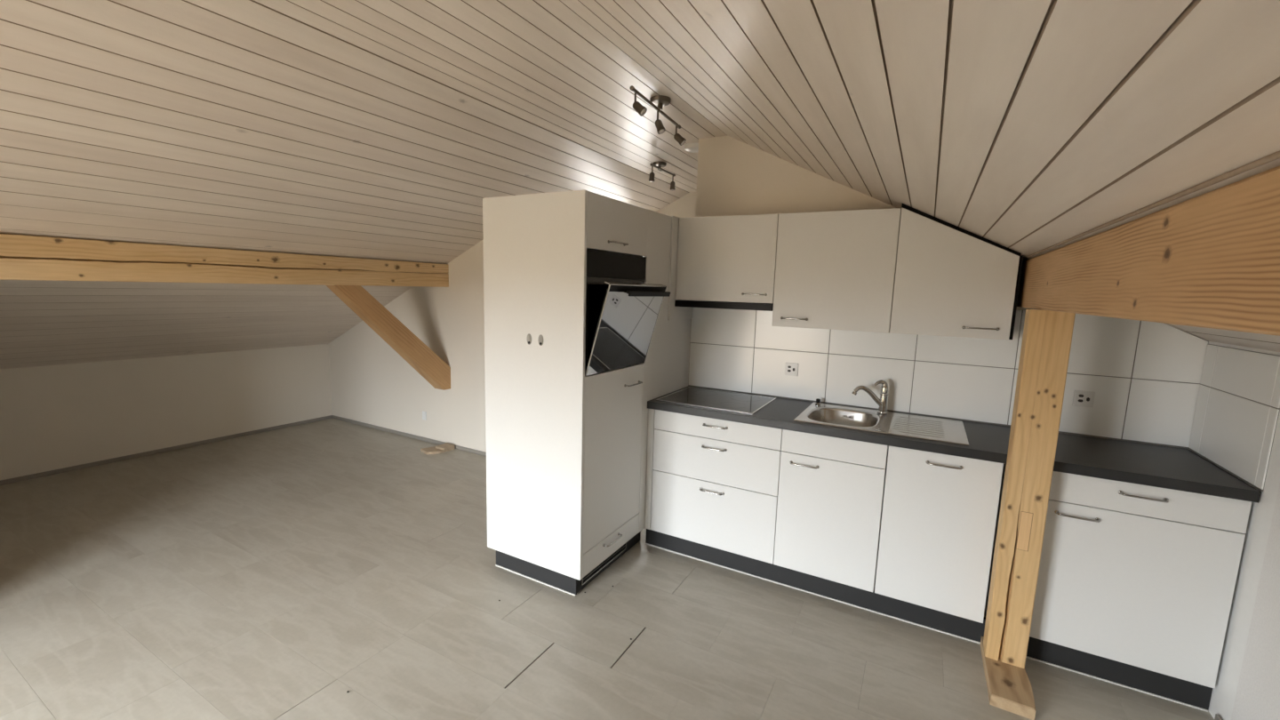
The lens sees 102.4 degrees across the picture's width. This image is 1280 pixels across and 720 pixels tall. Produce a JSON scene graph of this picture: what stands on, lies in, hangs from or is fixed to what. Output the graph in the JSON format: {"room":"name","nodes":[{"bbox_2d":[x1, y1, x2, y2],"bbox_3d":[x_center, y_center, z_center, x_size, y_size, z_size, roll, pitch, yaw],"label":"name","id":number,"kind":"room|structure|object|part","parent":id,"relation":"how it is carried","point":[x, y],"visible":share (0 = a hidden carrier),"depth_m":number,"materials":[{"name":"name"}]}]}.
{"room":"attic kitchen","nodes":[
{"label":"attic kitchen","id":0,"kind":"room"},
{"bbox_2d":[0,344,332,480],"bbox_3d":[-4.783,0.493,3.502,0.120,0.870,5.474,6,9,29],"label":"wall","id":1,"kind":"structure","parent":0,"point":[58,416],"depth_m":4.39,"materials":[{"name":"beige paint"}]},
{"bbox_2d":[0,415,331,485],"bbox_3d":[-4.239,0.805,4.417,0.012,0.034,3.160,6,9,29],"label":"baseboard","id":2,"kind":"structure","parent":1,"relation":"attached to","point":[177,447],"depth_m":4.42,"materials":[{"name":"grey wood"}]},
{"bbox_2d":[328,239,486,452],"bbox_3d":[-2.250,-0.264,5.077,2.720,2.084,0.120,6,9,29],"label":"wall","id":3,"kind":"structure","parent":0,"point":[372,383],"depth_m":4.92,"materials":[{"name":"beige paint"}]},
{"bbox_2d":[331,415,486,455],"bbox_3d":[-2.298,0.759,5.152,2.690,0.034,0.012,6,9,29],"label":"baseboard","id":4,"kind":"structure","parent":3,"relation":"attached to","point":[400,433],"depth_m":5.17,"materials":[{"name":"grey wood"}]},
{"bbox_2d":[422,410,426,420],"bbox_3d":[-2.103,0.543,5.017,0.055,0.085,0.010,6,9,29],"label":"wall outlet","id":5,"kind":"object","parent":3,"relation":"attached to","point":[424,413],"visible":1,"depth_m":5.01,"materials":[{"name":"white plastic"}]},
{"bbox_2d":[0,417,1214,719],"bbox_3d":[-1.385,1.190,2.522,7.079,0.050,7.312,6,9,29],"label":"floor","id":6,"kind":"structure","parent":0,"point":[281,573],"depth_m":2.37,"materials":[{"name":"plastic"}]},
{"bbox_2d":[420,442,454,454],"bbox_3d":[-1.865,0.819,4.765,0.258,0.045,0.181,-6,11,-44],"label":"wood offcut","id":7,"kind":"object","parent":6,"relation":"on","point":[445,447],"visible":1,"depth_m":4.74,"materials":[{"name":"beige wood"}]},
{"bbox_2d":[482,189,692,595],"bbox_3d":[-0.229,0.131,3.060,0.652,1.968,1.228,6,9,29],"label":"tall cabinet","id":8,"kind":"object","parent":6,"relation":"on","point":[566,449],"visible":0.96,"depth_m":2.56,"materials":[{"name":"laminate"}]},
{"bbox_3d":[-0.533,0.135,2.540,0.620,1.842,0.019,6,9,29],"label":"panel","id":9,"kind":"part","parent":8,"relation":"part of","materials":[{"name":"laminate"}]},
{"bbox_2d":[581,542,626,585],"bbox_3d":[-0.190,1.097,2.813,0.008,0.064,0.445,6,9,29],"label":"vent grille","id":10,"kind":"object","parent":8,"relation":"attached to","point":[622,549],"depth_m":2.80,"materials":[{"name":"metal"}]},
{"bbox_3d":[-0.140,0.957,2.732,0.032,0.015,0.162,6,9,29],"label":"handle","id":11,"kind":"part","parent":8,"relation":"part of","materials":[{"name":"metal"}]},
{"bbox_3d":[-0.138,0.485,2.700,0.020,0.879,0.565,6,9,29],"label":"fridge door","id":12,"kind":"part","parent":8,"relation":"part of","materials":[{"name":"laminate"}]},
{"bbox_3d":[-0.105,-0.657,2.542,0.020,0.247,0.565,6,9,29],"label":"door","id":13,"kind":"part","parent":8,"relation":"part of","materials":[{"name":"laminate"}]},
{"bbox_3d":[-0.102,-0.571,2.511,0.032,0.015,0.162,6,9,29],"label":"handle","id":14,"kind":"part","parent":8,"relation":"part of","materials":[{"name":"metal"}]},
{"bbox_2d":[584,248,670,376],"bbox_3d":[-0.258,-0.256,2.676,0.658,0.583,0.563,6,9,29],"label":"oven","id":15,"kind":"object","parent":8,"relation":"on","point":[622,311],"visible":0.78,"depth_m":2.54,"materials":[{"name":"black glass"}]},
{"bbox_3d":[-0.073,-0.155,2.584,0.140,0.402,0.503,6,9,29],"label":"pane","id":16,"kind":"part","parent":15,"relation":"part of","materials":[{"name":"black glass"}]},
{"bbox_3d":[-0.300,-0.488,2.671,0.447,0.124,0.561,6,9,29],"label":"control panel","id":17,"kind":"part","parent":15,"relation":"part of","materials":[{"name":"black glass"}]},
{"bbox_3d":[-0.056,-0.160,2.574,0.127,0.424,0.557,6,9,29],"label":"door","id":18,"kind":"part","parent":15,"relation":"part of","materials":[{"name":"glass"}]},
{"bbox_3d":[-0.030,0.129,2.775,0.032,0.015,0.162,6,9,29],"label":"handle","id":19,"kind":"part","parent":8,"relation":"part of","materials":[{"name":"metal"}]},
{"bbox_3d":[0.042,0.055,3.240,0.300,1.842,0.636,6,9,29],"label":"filler panel","id":20,"kind":"part","parent":8,"relation":"part of","materials":[{"name":"laminate"}]},
{"bbox_2d":[644,408,782,563],"bbox_3d":[0.503,0.649,3.074,0.770,0.737,0.599,6,9,29],"label":"base cabinet","id":21,"kind":"object","parent":6,"relation":"on","point":[714,483],"visible":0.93,"depth_m":2.82,"materials":[{"name":"laminate"}]},
{"bbox_3d":[0.390,0.723,2.820,0.143,0.015,0.032,6,9,29],"label":"handle","id":22,"kind":"part","parent":21,"relation":"part of","materials":[{"name":"metal"}]},
{"bbox_3d":[0.391,0.858,2.865,0.728,0.370,0.019,6,9,29],"label":"drawer","id":23,"kind":"part","parent":21,"relation":"part of","materials":[{"name":"laminate"}]},
{"bbox_3d":[0.397,0.480,2.787,0.143,0.015,0.032,6,9,29],"label":"handle","id":24,"kind":"part","parent":21,"relation":"part of","materials":[{"name":"metal"}]},
{"bbox_3d":[0.400,0.359,2.770,0.143,0.015,0.032,6,9,29],"label":"handle","id":25,"kind":"part","parent":21,"relation":"part of","materials":[{"name":"metal"}]},
{"bbox_3d":[0.400,0.552,2.823,0.728,0.242,0.019,6,9,29],"label":"drawer","id":26,"kind":"part","parent":21,"relation":"part of","materials":[{"name":"laminate"}]},
{"bbox_3d":[0.405,0.372,2.798,0.728,0.115,0.019,6,9,29],"label":"drawer","id":27,"kind":"part","parent":21,"relation":"part of","materials":[{"name":"laminate"}]},
{"bbox_2d":[647,385,1260,503],"bbox_3d":[1.244,0.337,2.631,2.431,0.041,0.585,6,9,29],"label":"countertop","id":28,"kind":"structure","parent":21,"relation":"on","point":[1139,463],"depth_m":2.23,"materials":[{"name":"black laminate"}]},
{"bbox_2d":[656,386,776,414],"bbox_3d":[0.462,0.232,3.060,0.577,0.006,0.490,6,9,29],"label":"cooktop","id":29,"kind":"object","parent":28,"relation":"in","point":[748,404],"visible":1,"depth_m":3.03,"materials":[{"name":"glass"}]},
{"bbox_2d":[851,379,888,414],"bbox_3d":[1.253,0.197,2.800,0.202,0.184,0.054,2,8,1],"label":"tap","id":30,"kind":"object","parent":28,"relation":"on","point":[882,402],"visible":1,"depth_m":2.79,"materials":[{"name":"silver metal"}]},
{"bbox_3d":[1.246,0.197,2.800,0.172,0.117,0.028,2,8,1],"label":"spout","id":31,"kind":"part","parent":30,"relation":"part of","materials":[{"name":"silver metal"}]},
{"bbox_3d":[1.307,0.124,2.793,0.074,0.036,0.031,3,8,9],"label":"lever","id":32,"kind":"part","parent":30,"relation":"part of","materials":[{"name":"silver metal"}]},
{"bbox_2d":[793,398,968,445],"bbox_3d":[1.229,0.376,2.654,0.756,0.194,0.499,6,9,29],"label":"sink","id":33,"kind":"object","parent":28,"relation":"in","point":[953,431],"depth_m":2.66,"materials":[{"name":"metal"}]},
{"bbox_3d":[1.037,0.241,2.995,0.030,0.031,0.030,6,9,29],"label":"waste knob","id":34,"kind":"part","parent":33,"relation":"part of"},
{"bbox_3d":[1.087,0.377,2.734,0.432,0.164,0.499,6,9,29],"label":"bowl","id":35,"kind":"part","parent":33,"relation":"part of","materials":[{"name":"metal"}]},
{"bbox_2d":[773,429,888,591],"bbox_3d":[1.053,0.707,2.774,0.484,0.735,0.599,6,9,29],"label":"base cabinet","id":36,"kind":"object","parent":6,"relation":"on","point":[830,495],"visible":0.95,"depth_m":2.53,"materials":[{"name":"laminate"}]},
{"bbox_3d":[0.814,0.523,2.558,0.143,0.015,0.032,6,9,29],"label":"handle","id":37,"kind":"part","parent":36,"relation":"part of","materials":[{"name":"metal"}]},
{"bbox_3d":[0.936,0.427,2.507,0.482,0.115,0.019,6,9,29],"label":"fixed panel","id":38,"kind":"part","parent":36,"relation":"part of","materials":[{"name":"laminate"}]},
{"bbox_2d":[645,528,1212,711],"bbox_3d":[1.108,1.172,2.550,2.449,0.120,0.021,6,9,29],"label":"board","id":39,"kind":"object","parent":6,"relation":"on","point":[1197,696],"visible":0.82,"depth_m":2.40,"materials":[{"name":"black plastic"}]},
{"bbox_2d":[874,445,1003,623],"bbox_3d":[1.455,0.749,2.543,0.438,0.737,0.581,6,9,29],"label":"dishwasher","id":40,"kind":"object","parent":6,"relation":"on","point":[940,514],"visible":0.95,"depth_m":2.31,"materials":[{"name":"laminate"}]},
{"bbox_3d":[1.335,0.464,2.259,0.143,0.015,0.032,6,9,29],"label":"handle","id":41,"kind":"part","parent":40,"relation":"part of","materials":[{"name":"metal"}]},
{"bbox_2d":[980,636,1035,719],"bbox_3d":[1.495,1.283,2.100,0.145,0.045,0.393,6,9,29],"label":"block","id":42,"kind":"object","parent":6,"relation":"on","point":[1009,686],"visible":0.84,"depth_m":2.00,"materials":[{"name":"brown wood"}]},
{"bbox_2d":[983,309,1075,668],"bbox_3d":[1.558,0.530,2.079,0.138,1.457,0.104,6,9,29],"label":"timber post","id":43,"kind":"object","parent":42,"relation":"on","point":[1047,334],"visible":1,"depth_m":2.04,"materials":[{"name":"brown wood"}]},
{"bbox_2d":[984,463,1251,687],"bbox_3d":[1.974,0.802,2.269,0.708,0.737,0.599,6,9,29],"label":"base cabinet","id":44,"kind":"object","parent":6,"relation":"on","point":[1141,576],"visible":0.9,"depth_m":1.99,"materials":[{"name":"laminate"}]},
{"bbox_3d":[1.744,0.625,2.050,0.143,0.015,0.032,6,9,29],"label":"handle","id":45,"kind":"part","parent":44,"relation":"part of","materials":[{"name":"metal"}]},
{"bbox_3d":[1.847,0.891,2.054,0.707,0.609,0.019,6,9,29],"label":"door","id":46,"kind":"part","parent":44,"relation":"part of","materials":[{"name":"laminate"}]},
{"bbox_3d":[1.907,0.519,1.946,0.143,0.015,0.032,6,9,29],"label":"handle","id":47,"kind":"part","parent":44,"relation":"part of","materials":[{"name":"metal"}]},
{"bbox_3d":[1.857,0.526,2.003,0.707,0.122,0.019,6,9,29],"label":"drawer","id":48,"kind":"part","parent":44,"relation":"part of","materials":[{"name":"laminate"}]},
{"bbox_2d":[0,0,1279,368],"bbox_3d":[-1.352,-0.505,2.292,6.909,1.721,6.980,6,9,29],"label":"ceiling","id":49,"kind":"structure","parent":0,"point":[360,129],"depth_m":1.98,"materials":[{"name":"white wood"}]},
{"bbox_2d":[0,233,448,287],"bbox_3d":[-2.981,-0.501,2.578,0.151,0.224,4.873,6,9,29],"label":"roof beam","id":50,"kind":"structure","parent":49,"relation":"attached to","point":[21,257],"depth_m":3.01,"materials":[{"name":"brown wood"}]},
{"bbox_2d":[326,285,450,390],"bbox_3d":[-2.055,-0.147,4.312,0.123,0.936,1.037,6,9,29],"label":"diagonal brace","id":51,"kind":"object","parent":50,"relation":"attached to","point":[416,353],"visible":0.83,"depth_m":4.26,"materials":[{"name":"brown wood"}]},
{"bbox_2d":[629,85,686,145],"bbox_3d":[0.099,-1.229,2.596,0.104,0.168,0.604,5,9,24],"label":"ceiling spotlight","id":52,"kind":"object","parent":49,"relation":"hanging from","point":[657,102],"visible":1,"depth_m":2.58,"materials":[{"name":"silver metal"}]},
{"bbox_2d":[648,161,675,190],"bbox_3d":[0.152,-1.410,3.925,0.104,0.170,0.386,6,9,29],"label":"ceiling spotlight","id":53,"kind":"object","parent":49,"relation":"hanging from","point":[657,164],"visible":1,"depth_m":3.87,"materials":[{"name":"silver metal"}]},
{"bbox_2d":[683,142,698,152],"bbox_3d":[0.358,-1.401,3.403,0.140,0.034,0.140,6,9,29],"label":"smoke detector","id":54,"kind":"object","parent":49,"relation":"attached to","point":[693,147],"visible":0.69,"depth_m":3.36,"materials":[{"name":"white plastic"}]},
{"bbox_2d":[1016,165,1279,335],"bbox_3d":[0.773,-0.113,0.445,0.150,0.216,4.738,6,9,29],"label":"roof beam","id":55,"kind":"structure","parent":49,"relation":"attached to","point":[1210,260],"depth_m":0.88,"materials":[{"name":"brown wood"}]},
{"bbox_2d":[1027,150,1279,257],"bbox_3d":[0.633,-0.221,0.339,0.009,0.009,4.440,6,9,29],"label":"trim","id":56,"kind":"structure","parent":49,"relation":"attached to","point":[1275,156],"depth_m":0.88,"materials":[{"name":"brown wood"}]},
{"bbox_2d":[656,192,696,381],"bbox_3d":[0.980,-0.374,4.996,3.220,2.507,0.150,6,9,29],"label":"wall","id":57,"kind":"structure","parent":0,"point":[684,206],"depth_m":5.08,"materials":[{"name":"beige paint"}]},
{"bbox_2d":[688,135,1199,448],"bbox_3d":[1.451,-0.068,2.874,2.489,2.507,0.110,6,9,29],"label":"wall","id":58,"kind":"structure","parent":0,"point":[735,177],"depth_m":3.10,"materials":[{"name":"beige paint"}]},
{"bbox_2d":[674,300,773,311],"bbox_3d":[0.541,-0.333,3.116,0.594,0.039,0.283,6,9,29],"label":"hood","id":59,"kind":"object","parent":58,"relation":"attached to","point":[748,306],"visible":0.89,"depth_m":2.99,"materials":[{"name":"black metal"}]},
{"bbox_2d":[675,213,778,303],"bbox_3d":[0.543,-0.594,3.068,0.594,0.486,0.310,6,9,29],"label":"upper cabinet","id":60,"kind":"object","parent":58,"relation":"attached to","point":[731,259],"visible":1,"depth_m":2.95,"materials":[{"name":"laminate"}]},
{"bbox_3d":[0.636,-0.369,2.884,0.147,0.015,0.032,6,9,29],"label":"handle","id":61,"kind":"part","parent":60,"relation":"part of","materials":[{"name":"metal"}]},
{"bbox_2d":[771,208,901,332],"bbox_3d":[1.062,-0.478,2.792,0.593,0.611,0.310,6,9,29],"label":"upper cabinet","id":62,"kind":"object","parent":58,"relation":"attached to","point":[835,269],"visible":0.98,"depth_m":2.67,"materials":[{"name":"laminate"}]},
{"bbox_3d":[0.832,-0.224,2.791,0.147,0.015,0.032,6,9,29],"label":"handle","id":63,"kind":"part","parent":62,"relation":"part of","materials":[{"name":"metal"}]},
{"bbox_2d":[688,307,1208,448],"bbox_3d":[1.399,-0.005,2.843,2.439,0.588,0.006,6,9,29],"label":"tile backsplash","id":64,"kind":"structure","parent":58,"relation":"attached to","point":[1144,377],"depth_m":2.69,"materials":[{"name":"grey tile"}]},
{"bbox_2d":[784,362,798,375],"bbox_3d":[0.916,0.056,3.111,0.076,0.076,0.012,6,9,29],"label":"wall outlet","id":65,"kind":"object","parent":64,"relation":"attached to","point":[791,369],"visible":1,"depth_m":3.11,"materials":[{"name":"white plastic"}]},
{"bbox_2d":[1072,390,1095,407],"bbox_3d":[2.117,0.185,2.454,0.076,0.076,0.012,6,9,29],"label":"wall outlet","id":66,"kind":"object","parent":64,"relation":"attached to","point":[1081,398],"visible":1,"depth_m":2.45,"materials":[{"name":"white plastic"}]},
{"bbox_2d":[889,203,1023,340],"bbox_3d":[1.544,-0.440,2.526,0.508,0.637,0.310,6,9,29],"label":"upper cabinet","id":67,"kind":"object","parent":58,"relation":"attached to","point":[949,282],"depth_m":2.43,"materials":[{"name":"laminate"}]},
{"bbox_3d":[1.552,-0.443,2.542,0.508,0.635,0.257,6,9,29],"label":"scribe strip","id":68,"kind":"part","parent":67,"relation":"part of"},
{"bbox_3d":[1.578,-0.146,2.383,0.147,0.015,0.032,6,9,29],"label":"handle","id":69,"kind":"part","parent":67,"relation":"part of","materials":[{"name":"metal"}]},
{"bbox_2d":[1188,341,1279,719],"bbox_3d":[1.339,0.824,0.218,0.123,1.460,5.016,6,9,29],"label":"wall","id":70,"kind":"structure","parent":0,"point":[1222,698],"depth_m":1.77,"materials":[{"name":"paint"}]},
{"bbox_2d":[1214,713,1222,719],"bbox_3d":[1.122,1.548,0.101,0.012,0.045,4.150,6,9,29],"label":"baseboard","id":71,"kind":"structure","parent":70,"relation":"attached to","point":[1217,716],"depth_m":1.89,"materials":[{"name":"grey"}]},
{"bbox_2d":[1188,344,1279,491],"bbox_3d":[2.317,0.194,2.014,0.006,0.472,0.582,6,9,29],"label":"wall tiles","id":72,"kind":"structure","parent":70,"relation":"attached to","point":[1237,407],"depth_m":1.97,"materials":[{"name":"grey tile"}]}
]}

